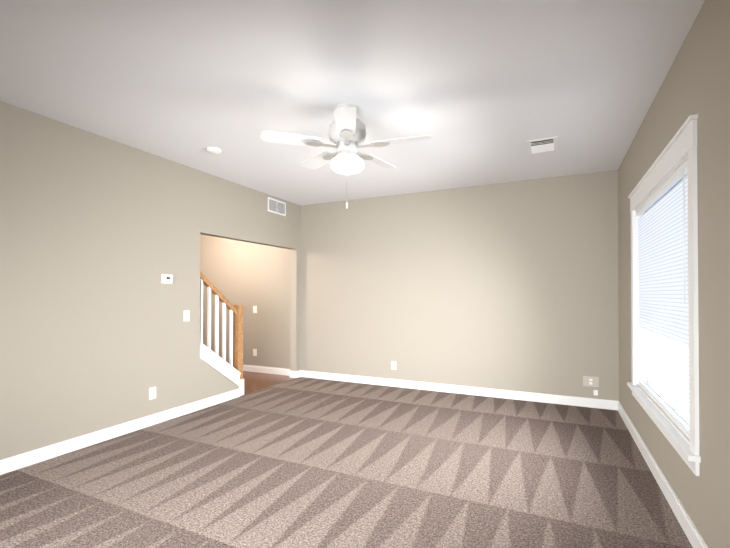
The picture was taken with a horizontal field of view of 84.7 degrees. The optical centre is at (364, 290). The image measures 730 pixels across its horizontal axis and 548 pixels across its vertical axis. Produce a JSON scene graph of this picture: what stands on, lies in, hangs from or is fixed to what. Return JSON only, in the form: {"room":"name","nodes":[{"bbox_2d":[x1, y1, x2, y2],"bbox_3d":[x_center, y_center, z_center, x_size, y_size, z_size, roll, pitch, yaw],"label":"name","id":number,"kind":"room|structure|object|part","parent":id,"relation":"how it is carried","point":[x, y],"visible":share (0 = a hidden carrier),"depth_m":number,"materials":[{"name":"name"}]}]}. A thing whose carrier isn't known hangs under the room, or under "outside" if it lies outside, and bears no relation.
{"room":"empty living room","nodes":[
{"label":"empty living room","id":0,"kind":"room"},
{"bbox_2d":[0,101,300,459],"bbox_3d":[-2.369,-0.015,3.731,0.120,2.740,6.000,0,-1,25],"label":"wall","id":1,"kind":"structure","parent":0,"point":[99,236],"depth_m":3.59,"materials":[{"name":"beige paint"}]},
{"bbox_2d":[0,389,239,474],"bbox_3d":[-2.602,1.296,3.066,0.016,0.105,4.620,0,-1,25],"label":"baseboard","id":2,"kind":"structure","parent":1,"relation":"attached to","point":[35,456],"depth_m":3.59,"materials":[{"name":"white wood"}]},
{"bbox_2d":[149,387,155,399],"bbox_3d":[-2.145,1.037,4.046,0.009,0.118,0.075,0,-1,25],"label":"electrical outlet","id":3,"kind":"object","parent":1,"relation":"attached to","point":[152,392],"visible":1,"depth_m":4.04,"materials":[{"name":"white plastic"}]},
{"bbox_2d":[161,274,172,283],"bbox_3d":[-2.069,-0.121,4.198,0.025,0.095,0.125,0,-1,25],"label":"thermostat","id":4,"kind":"object","parent":1,"relation":"attached to","point":[166,278],"visible":1,"depth_m":4.18,"materials":[{"name":"white plastic"}]},
{"bbox_2d":[184,310,189,320],"bbox_3d":[-1.968,0.281,4.423,0.014,0.118,0.075,0,-1,25],"label":"light switch","id":5,"kind":"object","parent":1,"relation":"attached to","point":[187,315],"visible":1,"depth_m":4.42,"materials":[{"name":"white plastic"}]},
{"bbox_2d":[200,343,240,385],"bbox_3d":[-1.808,0.918,4.901,0.170,0.632,0.630,0,-1,25],"label":"trim","id":6,"kind":"structure","parent":1,"relation":"attached to","point":[210,357],"depth_m":4.84,"materials":[{"name":"white wood"}]},
{"bbox_2d":[268,197,285,215],"bbox_3d":[-1.290,-1.227,5.878,0.009,0.200,0.415,0,-1,25],"label":"air vent","id":7,"kind":"object","parent":1,"relation":"in","point":[276,206],"visible":1,"depth_m":5.87,"materials":[{"name":"white metal"}]},
{"bbox_2d":[243,371,294,394],"bbox_3d":[-3.378,1.409,4.194,2.350,0.100,6.000,0,-1,25],"label":"floor","id":8,"kind":"structure","parent":0,"point":[255,381],"depth_m":6.12,"materials":[{"name":"brown wood"}]},
{"bbox_2d":[200,271,244,395],"bbox_3d":[-1.790,0.558,4.954,0.112,1.615,0.731,0,-1,25],"label":"stair railing","id":9,"kind":"object","parent":8,"relation":"on","point":[235,336],"visible":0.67,"depth_m":5.01,"materials":[{"name":"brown wood"}]},
{"bbox_2d":[0,377,692,547],"bbox_3d":[-0.352,1.396,2.767,4.340,0.100,6.000,0,-1,25],"label":"floor carpet","id":10,"kind":"object","parent":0,"point":[302,462],"visible":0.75,"depth_m":2.84,"materials":[{"name":"brown carpet"}]},
{"bbox_2d":[0,0,704,205],"bbox_3d":[-1.402,-1.439,3.287,6.960,0.100,6.240,0,-1,25],"label":"ceiling","id":11,"kind":"structure","parent":0,"point":[481,92],"depth_m":2.65,"materials":[{"name":"white paint"}]},
{"bbox_2d":[206,147,220,154],"bbox_3d":[-1.484,-1.365,3.933,0.136,0.038,0.136,0,-1,25],"label":"smoke detector","id":12,"kind":"object","parent":11,"relation":"attached to","point":[213,150],"visible":1,"depth_m":3.89,"materials":[{"name":"white plastic"}]},
{"bbox_2d":[260,103,431,207],"bbox_3d":[-0.100,-0.994,3.071,1.223,0.795,1.226,0,-1,25],"label":"ceiling fan","id":13,"kind":"object","parent":11,"relation":"hanging from","point":[347,132],"visible":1,"depth_m":2.97,"materials":[{"name":"white metal"}]},
{"bbox_3d":[-0.135,-0.943,3.061,0.262,0.135,0.262,0,-1,25],"label":"lamp shade","id":14,"kind":"part","parent":13,"relation":"part of","materials":[{"name":"white glass"}]},
{"bbox_2d":[527,136,557,153],"bbox_3d":[1.695,-1.377,3.827,0.260,0.016,0.380,0,-1,25],"label":"ceiling vent","id":15,"kind":"object","parent":11,"relation":"in","point":[542,145],"visible":0.96,"depth_m":3.80,"materials":[{"name":"white metal"}]},
{"bbox_2d":[200,170,618,400],"bbox_3d":[-0.096,0.005,6.042,6.960,2.740,0.120,0,-1,25],"label":"wall","id":16,"kind":"structure","parent":0,"point":[512,286],"depth_m":5.39,"materials":[{"name":"beige paint"}]},
{"bbox_2d":[243,365,295,376],"bbox_3d":[-2.159,1.330,6.920,2.230,0.105,0.030,0,-1,25],"label":"baseboard","id":17,"kind":"structure","parent":16,"relation":"attached to","point":[261,369],"depth_m":6.65,"materials":[{"name":"white wood"}]},
{"bbox_2d":[391,361,395,369],"bbox_3d":[0.410,1.072,5.722,0.075,0.118,0.009,0,-1,25],"label":"electrical outlet","id":18,"kind":"object","parent":16,"relation":"attached to","point":[393,365],"visible":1,"depth_m":5.72,"materials":[{"name":"white plastic"}]},
{"bbox_2d":[296,370,615,409],"bbox_3d":[0.907,1.317,5.474,4.310,0.105,0.030,0,-1,25],"label":"baseboard","id":19,"kind":"structure","parent":16,"relation":"attached to","point":[488,392],"depth_m":5.25,"materials":[{"name":"white wood"}]},
{"bbox_2d":[583,376,598,386],"bbox_3d":[2.635,1.063,4.673,0.160,0.118,0.009,0,-1,25],"label":"double electrical outlet","id":20,"kind":"object","parent":16,"relation":"attached to","point":[590,381],"visible":1,"depth_m":4.67,"materials":[{"name":"beige plastic"}]},
{"bbox_2d":[618,0,729,547],"bbox_3d":[1.678,-0.032,1.822,0.150,2.740,6.000,0,-1,25],"label":"wall","id":21,"kind":"structure","parent":0,"point":[696,80],"depth_m":1.96,"materials":[{"name":"beige paint"}]},
{"bbox_2d":[616,401,707,547],"bbox_3d":[1.603,1.286,1.846,0.016,0.105,6.000,0,-1,25],"label":"baseboard","id":22,"kind":"structure","parent":21,"relation":"attached to","point":[693,535],"depth_m":2.58,"materials":[{"name":"white wood"}]},
{"bbox_2d":[627,114,700,475],"bbox_3d":[2.130,0.032,2.857,0.184,1.840,1.880,0,-1,25],"label":"window","id":23,"kind":"structure","parent":21,"relation":"in","point":[670,367],"depth_m":2.45,"materials":[{"name":"white wood"}]},
{"bbox_2d":[636,160,688,437],"bbox_3d":[2.108,0.056,2.868,0.054,1.550,1.620,0,-1,25],"label":"window blinds","id":24,"kind":"object","parent":23,"relation":"attached to","point":[663,252],"visible":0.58,"depth_m":2.71,"materials":[{"name":"white plastic"}]},
{"bbox_3d":[2.189,0.057,2.830,0.037,1.556,1.636,0,-1,25],"label":"window sash","id":25,"kind":"part","parent":23,"relation":"part of","materials":[{"name":"white plastic"}]}
]}

